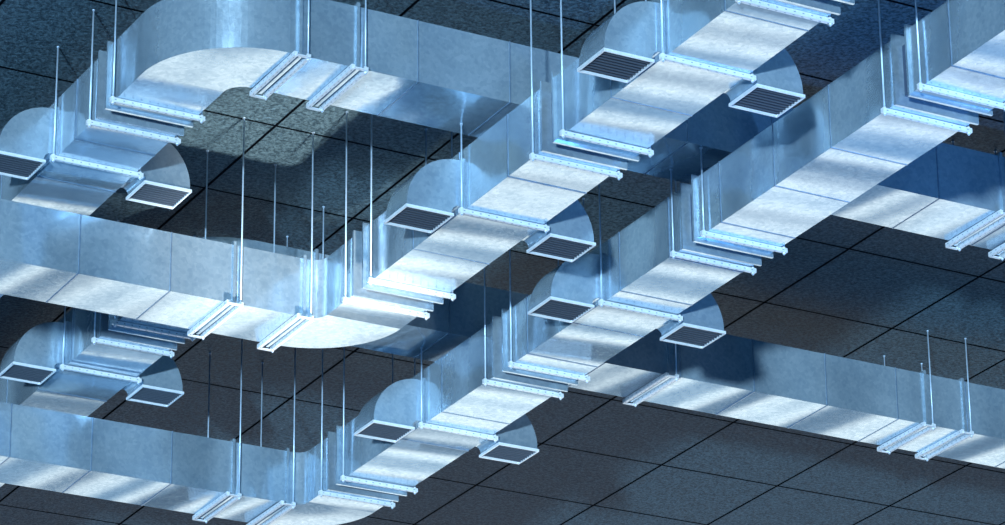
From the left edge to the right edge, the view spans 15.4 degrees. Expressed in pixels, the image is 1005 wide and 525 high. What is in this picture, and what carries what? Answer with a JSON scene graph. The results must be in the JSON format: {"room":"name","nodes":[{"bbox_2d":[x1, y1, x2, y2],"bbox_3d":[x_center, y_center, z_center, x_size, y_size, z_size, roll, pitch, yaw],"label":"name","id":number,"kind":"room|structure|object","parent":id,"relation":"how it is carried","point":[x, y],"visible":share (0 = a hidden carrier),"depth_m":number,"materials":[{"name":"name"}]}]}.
{"room":"industrial building interior","nodes":[
{"label":"industrial building interior","id":0,"kind":"room"},
{"bbox_2d":[0,0,1004,524],"bbox_3d":[5.566,-2.002,38.301,60.000,0.200,65.000,11,-26,-26],"label":"ceiling","id":1,"kind":"structure","parent":0,"point":[843,287],"depth_m":44.21,"materials":[{"name":"tile"}]},
{"bbox_2d":[50,46,143,179],"bbox_3d":[-4.047,-1.499,37.361,0.990,1.275,0.040,11,-26,-26],"label":"hanger","id":2,"kind":"object","parent":1,"relation":"hanging from","point":[53,157],"visible":0.93,"depth_m":37.13,"materials":[{"name":"metal"}]},
{"bbox_2d":[60,306,141,384],"bbox_3d":[-4.573,0.723,42.597,0.990,1.275,0.040,11,-26,-26],"label":"hanger","id":3,"kind":"object","parent":1,"relation":"hanging from","point":[138,380],"visible":0.82,"depth_m":42.34,"materials":[{"name":"metal"}]},
{"bbox_2d":[91,311,173,357],"bbox_3d":[-4.135,0.404,41.854,0.990,1.275,0.040,11,-26,-26],"label":"hanger","id":4,"kind":"object","parent":1,"relation":"hanging from","point":[94,339],"visible":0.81,"depth_m":41.59,"materials":[{"name":"metal"}]},
{"bbox_2d":[86,9,180,145],"bbox_3d":[-3.609,-1.818,36.618,0.990,1.275,0.040,11,-26,-26],"label":"hanger","id":5,"kind":"object","parent":1,"relation":"hanging from","point":[89,122],"visible":0.91,"depth_m":36.39,"materials":[{"name":"metal"}]},
{"bbox_2d":[112,220,195,340],"bbox_3d":[-3.858,0.203,41.386,0.990,1.275,0.040,11,-26,-26],"label":"hanger","id":6,"kind":"object","parent":1,"relation":"hanging from","point":[115,322],"visible":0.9,"depth_m":41.13,"materials":[{"name":"metal"}]},
{"bbox_2d":[0,237,1004,486],"bbox_3d":[5.041,4.216,50.473,26.035,0.720,11.736,11,-26,-26],"label":"air duct","id":7,"kind":"object","parent":6,"relation":"on","point":[732,376],"visible":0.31,"depth_m":43.30,"materials":[{"name":"silver metal"}]},
{"bbox_2d":[0,321,66,384],"bbox_3d":[-5.349,0.989,42.365,0.624,0.630,0.490,11,-26,-26],"label":"outlet","id":8,"kind":"object","parent":7,"relation":"attached to","point":[37,355],"visible":1,"depth_m":42.20,"materials":[{"name":"metal"}]},
{"bbox_2d":[0,361,55,384],"bbox_3d":[-5.393,1.256,42.225,0.518,0.030,0.478,11,-26,-26],"label":"grille","id":9,"kind":"object","parent":8,"relation":"attached to","point":[34,372],"depth_m":42.18,"materials":[{"name":"metal"}]},
{"bbox_2d":[122,355,183,406],"bbox_3d":[-4.053,1.251,43.017,0.624,0.630,0.490,11,-26,-26],"label":"outlet","id":10,"kind":"object","parent":7,"relation":"attached to","point":[161,384],"visible":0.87,"depth_m":42.85,"materials":[{"name":"metal"}]},
{"bbox_2d":[126,384,183,406],"bbox_3d":[-4.004,1.537,42.924,0.518,0.030,0.478,11,-26,-26],"label":"grille","id":11,"kind":"object","parent":10,"relation":"attached to","point":[164,395],"depth_m":42.87,"materials":[{"name":"metal"}]},
{"bbox_2d":[418,347,497,441],"bbox_3d":[-0.495,1.486,41.805,0.990,0.975,0.040,11,-26,-26],"label":"hanger","id":12,"kind":"object","parent":7,"relation":"hanging from","point":[421,424],"visible":0.92,"depth_m":41.62,"materials":[{"name":"metal"}]},
{"bbox_2d":[109,0,204,123],"bbox_3d":[-3.332,-2.019,36.150,0.990,1.275,0.040,11,-26,-26],"label":"hanger","id":13,"kind":"object","parent":1,"relation":"hanging from","point":[112,99],"visible":0.89,"depth_m":35.91,"materials":[{"name":"metal"}]},
{"bbox_2d":[0,0,1004,297],"bbox_3d":[4.770,2.574,46.588,26.035,0.720,15.680,11,-26,-26],"label":"air duct","id":14,"kind":"object","parent":13,"relation":"on","point":[179,55],"visible":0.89,"depth_m":35.97,"materials":[{"name":"silver metal"}]},
{"bbox_2d":[0,107,57,179],"bbox_3d":[-4.823,-1.233,37.130,0.624,0.630,0.490,11,-26,-26],"label":"outlet","id":15,"kind":"object","parent":14,"relation":"attached to","point":[26,141],"visible":1,"depth_m":36.97,"materials":[{"name":"metal"}]},
{"bbox_2d":[0,151,45,179],"bbox_3d":[-4.867,-0.966,36.989,0.518,0.030,0.478,11,-26,-26],"label":"grille","id":16,"kind":"object","parent":15,"relation":"attached to","point":[16,164],"depth_m":36.95,"materials":[{"name":"metal"}]},
{"bbox_2d":[121,142,191,208],"bbox_3d":[-3.527,-0.971,37.782,0.624,0.630,0.490,11,-26,-26],"label":"outlet","id":17,"kind":"object","parent":14,"relation":"attached to","point":[165,182],"visible":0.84,"depth_m":37.62,"materials":[{"name":"metal"}]},
{"bbox_2d":[126,180,191,208],"bbox_3d":[-3.478,-0.685,37.688,0.518,0.030,0.478,11,-26,-26],"label":"grille","id":18,"kind":"object","parent":17,"relation":"attached to","point":[168,194],"depth_m":37.64,"materials":[{"name":"metal"}]},
{"bbox_2d":[458,123,549,232],"bbox_3d":[0.011,-0.820,36.371,0.990,0.975,0.040,11,-26,-26],"label":"hanger","id":19,"kind":"object","parent":14,"relation":"hanging from","point":[461,210],"visible":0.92,"depth_m":36.17,"materials":[{"name":"metal"}]},
{"bbox_2d":[669,169,755,274],"bbox_3d":[2.104,-0.405,37.403,0.990,0.975,0.040,11,-26,-26],"label":"hanger","id":20,"kind":"object","parent":14,"relation":"hanging from","point":[673,254],"visible":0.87,"depth_m":37.21,"materials":[{"name":"metal"}]},
{"bbox_2d":[699,147,787,254],"bbox_3d":[2.381,-0.606,36.935,0.990,0.975,0.040,11,-26,-26],"label":"hanger","id":21,"kind":"object","parent":14,"relation":"hanging from","point":[703,232],"visible":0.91,"depth_m":36.75,"materials":[{"name":"metal"}]},
{"bbox_2d":[187,117,245,339],"bbox_3d":[-2.980,-0.370,38.900,0.190,2.175,1.030,11,-26,-26],"label":"hanger","id":22,"kind":"object","parent":1,"relation":"hanging from","point":[239,306],"visible":0.98,"depth_m":38.56,"materials":[{"name":"metal"}]},
{"bbox_2d":[192,339,242,522],"bbox_3d":[-3.378,1.922,44.305,0.190,2.175,1.030,11,-26,-26],"label":"hanger","id":23,"kind":"object","parent":1,"relation":"hanging from","point":[225,495],"visible":0.95,"depth_m":43.98,"materials":[{"name":"metal"}]},
{"bbox_2d":[246,347,295,524],"bbox_3d":[-2.762,2.047,44.614,0.190,2.175,1.030,11,-26,-26],"label":"hanger","id":24,"kind":"object","parent":1,"relation":"hanging from","point":[292,505],"visible":0.96,"depth_m":44.23,"materials":[{"name":"metal"}]},
{"bbox_2d":[0,0,1004,524],"bbox_3d":[-3.429,-2.007,33.258,14.885,0.720,21.430,11,-26,-26],"label":"air duct","id":25,"kind":"object","parent":24,"relation":"on","point":[835,146],"visible":0.98,"depth_m":38.82,"materials":[{"name":"silver metal"}]},
{"bbox_2d":[354,378,423,442],"bbox_3d":[-1.272,1.613,41.632,0.624,0.630,0.490,11,-26,-26],"label":"outlet","id":26,"kind":"object","parent":25,"relation":"attached to","point":[394,412],"visible":1,"depth_m":41.47,"materials":[{"name":"metal"}]},
{"bbox_2d":[354,420,414,442],"bbox_3d":[-1.316,1.880,41.491,0.518,0.030,0.478,11,-26,-26],"label":"grille","id":27,"kind":"object","parent":26,"relation":"attached to","point":[384,430],"depth_m":41.45,"materials":[{"name":"metal"}]},
{"bbox_2d":[476,414,538,463],"bbox_3d":[0.024,1.876,42.284,0.624,0.630,0.490,11,-26,-26],"label":"outlet","id":28,"kind":"object","parent":25,"relation":"attached to","point":[516,443],"visible":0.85,"depth_m":42.12,"materials":[{"name":"metal"}]},
{"bbox_2d":[479,442,538,463],"bbox_3d":[0.073,2.162,42.190,0.518,0.030,0.478,11,-26,-26],"label":"grille","id":29,"kind":"object","parent":28,"relation":"attached to","point":[509,452],"depth_m":42.15,"materials":[{"name":"metal"}]},
{"bbox_2d":[528,253,603,322],"bbox_3d":[0.645,0.219,38.385,0.624,0.630,0.490,11,-26,-26],"label":"outlet","id":30,"kind":"object","parent":25,"relation":"attached to","point":[570,290],"visible":0.98,"depth_m":38.22,"materials":[{"name":"metal"}]},
{"bbox_2d":[528,296,594,322],"bbox_3d":[0.601,0.485,38.245,0.518,0.030,0.478,11,-26,-26],"label":"grille","id":31,"kind":"object","parent":30,"relation":"attached to","point":[569,309],"depth_m":38.21,"materials":[{"name":"metal"}]},
{"bbox_2d":[656,293,725,348],"bbox_3d":[1.940,0.481,39.037,0.624,0.630,0.490,11,-26,-26],"label":"outlet","id":32,"kind":"object","parent":25,"relation":"attached to","point":[702,324],"visible":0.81,"depth_m":38.88,"materials":[{"name":"metal"}]},
{"bbox_2d":[660,323,725,348],"bbox_3d":[1.990,0.767,38.944,0.518,0.030,0.478,11,-26,-26],"label":"grille","id":33,"kind":"object","parent":32,"relation":"attached to","point":[697,335],"depth_m":38.90,"materials":[{"name":"metal"}]},
{"bbox_2d":[250,0,310,99],"bbox_3d":[-2.111,-2.315,35.481,0.180,1.275,1.030,11,-26,-26],"label":"hanger","id":34,"kind":"object","parent":1,"relation":"hanging from","point":[305,58],"visible":1,"depth_m":35.18,"materials":[{"name":"metal"}]},
{"bbox_2d":[257,132,314,352],"bbox_3d":[-2.277,-0.228,39.254,0.190,2.175,1.030,11,-26,-26],"label":"hanger","id":35,"kind":"object","parent":1,"relation":"hanging from","point":[297,316],"visible":1,"depth_m":38.91,"materials":[{"name":"metal"}]},
{"bbox_2d":[286,206,324,258],"bbox_3d":[-2.252,0.118,41.225,0.180,1.275,1.030,11,-26,-26],"label":"hanger","id":36,"kind":"object","parent":1,"relation":"hanging from","point":[323,207],"visible":0.06,"depth_m":41.00,"materials":[{"name":"metal"}]},
{"bbox_2d":[306,0,368,112],"bbox_3d":[-1.583,-2.208,35.747,0.180,1.275,1.030,11,-26,-26],"label":"hanger","id":37,"kind":"object","parent":1,"relation":"hanging from","point":[363,71],"visible":0.98,"depth_m":35.44,"materials":[{"name":"metal"}]},
{"bbox_2d":[318,348,394,508],"bbox_3d":[-1.717,1.818,44.098,0.990,2.175,0.040,11,-26,-26],"label":"hanger","id":38,"kind":"object","parent":1,"relation":"hanging from","point":[321,492],"visible":0.84,"depth_m":43.74,"materials":[{"name":"metal"}]},
{"bbox_2d":[340,347,417,493],"bbox_3d":[-1.440,1.617,43.630,0.990,2.175,0.040,11,-26,-26],"label":"hanger","id":39,"kind":"object","parent":1,"relation":"hanging from","point":[343,477],"visible":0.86,"depth_m":43.27,"materials":[{"name":"metal"}]},
{"bbox_2d":[342,111,429,319],"bbox_3d":[-1.206,-0.492,38.656,0.990,2.175,0.040,11,-26,-26],"label":"hanger","id":40,"kind":"object","parent":1,"relation":"hanging from","point":[426,315],"visible":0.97,"depth_m":38.32,"materials":[{"name":"metal"}]},
{"bbox_2d":[367,114,455,300],"bbox_3d":[-0.929,-0.693,38.188,0.990,2.175,0.040,11,-26,-26],"label":"hanger","id":41,"kind":"object","parent":1,"relation":"hanging from","point":[370,280],"visible":0.85,"depth_m":37.81,"materials":[{"name":"metal"}]},
{"bbox_2d":[0,0,854,347],"bbox_3d":[-4.236,-3.357,30.049,14.885,0.720,16.080,11,-26,-26],"label":"air duct","id":42,"kind":"object","parent":41,"relation":"on","point":[48,255],"visible":0.97,"depth_m":37.23,"materials":[{"name":"silver metal"}]},
{"bbox_2d":[384,158,463,232],"bbox_3d":[-0.766,-0.693,36.198,0.624,0.630,0.490,11,-26,-26],"label":"outlet","id":43,"kind":"object","parent":42,"relation":"attached to","point":[431,196],"visible":1,"depth_m":36.03,"materials":[{"name":"metal"}]},
{"bbox_2d":[384,203,453,232],"bbox_3d":[-0.809,-0.426,36.057,0.518,0.030,0.478,11,-26,-26],"label":"grille","id":44,"kind":"object","parent":43,"relation":"attached to","point":[423,217],"depth_m":36.02,"materials":[{"name":"metal"}]},
{"bbox_2d":[523,200,595,261],"bbox_3d":[0.530,-0.430,36.850,0.624,0.630,0.490,11,-26,-26],"label":"outlet","id":45,"kind":"object","parent":42,"relation":"attached to","point":[570,236],"visible":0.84,"depth_m":36.69,"materials":[{"name":"metal"}]},
{"bbox_2d":[527,233,595,261],"bbox_3d":[0.579,-0.144,36.756,0.518,0.030,0.478,11,-26,-26],"label":"grille","id":46,"kind":"object","parent":45,"relation":"attached to","point":[568,247],"depth_m":36.72,"materials":[{"name":"metal"}]},
{"bbox_2d":[577,1,664,82],"bbox_3d":[1.046,-2.011,33.129,0.624,0.630,0.490,11,-26,-26],"label":"outlet","id":47,"kind":"object","parent":42,"relation":"attached to","point":[629,42],"visible":1,"depth_m":32.97,"materials":[{"name":"metal"}]},
{"bbox_2d":[577,48,654,82],"bbox_3d":[1.003,-1.744,32.988,0.518,0.030,0.478,11,-26,-26],"label":"grille","id":48,"kind":"object","parent":47,"relation":"attached to","point":[617,64],"depth_m":32.95,"materials":[{"name":"metal"}]},
{"bbox_2d":[724,48,804,117],"bbox_3d":[2.342,-1.748,33.781,0.624,0.630,0.490,11,-26,-26],"label":"outlet","id":49,"kind":"object","parent":42,"relation":"attached to","point":[777,87],"visible":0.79,"depth_m":33.62,"materials":[{"name":"metal"}]},
{"bbox_2d":[729,83,804,117],"bbox_3d":[2.391,-1.463,33.687,0.518,0.030,0.478,11,-26,-26],"label":"grille","id":50,"kind":"object","parent":49,"relation":"attached to","point":[769,99],"depth_m":33.64,"materials":[{"name":"metal"}]},
{"bbox_2d":[482,260,563,399],"bbox_3d":[0.215,0.413,40.827,0.990,2.175,0.040,11,-26,-26],"label":"hanger","id":51,"kind":"object","parent":1,"relation":"hanging from","point":[485,381],"visible":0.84,"depth_m":40.42,"materials":[{"name":"metal"}]},
{"bbox_2d":[508,198,589,382],"bbox_3d":[0.491,0.212,40.359,0.990,2.175,0.040,11,-26,-26],"label":"hanger","id":52,"kind":"object","parent":1,"relation":"hanging from","point":[511,364],"visible":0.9,"depth_m":39.95,"materials":[{"name":"metal"}]},
{"bbox_2d":[529,0,622,179],"bbox_3d":[0.683,-1.865,35.458,0.990,2.175,0.040,11,-26,-26],"label":"hanger","id":53,"kind":"object","parent":1,"relation":"hanging from","point":[532,156],"visible":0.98,"depth_m":35.08,"materials":[{"name":"metal"}]},
{"bbox_2d":[559,0,653,157],"bbox_3d":[0.959,-2.067,34.990,0.990,2.175,0.040,11,-26,-26],"label":"hanger","id":54,"kind":"object","parent":1,"relation":"hanging from","point":[563,133],"visible":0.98,"depth_m":34.59,"materials":[{"name":"metal"}]},
{"bbox_2d":[598,181,682,322],"bbox_3d":[1.416,-0.461,38.792,0.990,2.175,0.040,11,-26,-26],"label":"hanger","id":55,"kind":"object","parent":1,"relation":"hanging from","point":[601,302],"visible":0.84,"depth_m":38.39,"materials":[{"name":"metal"}]},
{"bbox_2d":[622,344,678,406],"bbox_3d":[1.703,0.920,43.216,0.180,1.275,1.030,11,-26,-26],"label":"hanger","id":56,"kind":"object","parent":1,"relation":"hanging from","point":[672,379],"visible":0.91,"depth_m":42.93,"materials":[{"name":"metal"}]},
{"bbox_2d":[659,0,755,82],"bbox_3d":[1.818,-2.691,33.536,0.990,2.175,0.040,11,-26,-26],"label":"hanger","id":57,"kind":"object","parent":1,"relation":"hanging from","point":[751,77],"visible":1,"depth_m":33.09,"materials":[{"name":"metal"}]},
{"bbox_2d":[735,0,833,26],"bbox_3d":[2.423,-3.132,32.510,0.990,2.175,0.040,11,-26,-26],"label":"hanger","id":58,"kind":"object","parent":1,"relation":"hanging from","point":[829,20],"visible":1,"depth_m":32.11,"materials":[{"name":"metal"}]},
{"bbox_2d":[877,330,935,453],"bbox_3d":[4.823,1.552,44.786,0.180,1.275,1.030,11,-26,-26],"label":"hanger","id":59,"kind":"object","parent":1,"relation":"hanging from","point":[880,448],"visible":0.98,"depth_m":44.52,"materials":[{"name":"metal"}]},
{"bbox_2d":[878,0,971,135],"bbox_3d":[3.886,-2.258,34.609,0.990,2.175,0.040,11,-26,-26],"label":"hanger","id":60,"kind":"object","parent":1,"relation":"hanging from","point":[885,111],"visible":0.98,"depth_m":34.19,"materials":[{"name":"metal"}]},
{"bbox_2d":[915,338,973,460],"bbox_3d":[5.306,1.650,45.030,0.180,1.275,1.030,11,-26,-26],"label":"hanger","id":61,"kind":"object","parent":1,"relation":"hanging from","point":[967,435],"visible":1,"depth_m":44.76,"materials":[{"name":"metal"}]},
{"bbox_2d":[915,0,1004,110],"bbox_3d":[4.163,-2.459,34.140,0.990,2.175,0.040,11,-26,-26],"label":"hanger","id":62,"kind":"object","parent":1,"relation":"hanging from","point":[920,86],"visible":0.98,"depth_m":33.70,"materials":[{"name":"metal"}]},
{"bbox_2d":[945,110,1004,250],"bbox_3d":[4.965,-0.881,39.043,0.180,1.275,1.030,11,-26,-26],"label":"hanger","id":63,"kind":"object","parent":1,"relation":"hanging from","point":[999,213],"visible":0.94,"depth_m":38.85,"materials":[{"name":"metal"}]},
{"bbox_2d":[988,150,1004,260],"bbox_3d":[5.448,-0.783,39.286,0.180,1.275,1.030,11,-26,-26],"label":"hanger","id":64,"kind":"object","parent":1,"relation":"hanging from","point":[1000,248],"visible":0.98,"depth_m":39.38,"materials":[{"name":"metal"}]}
]}

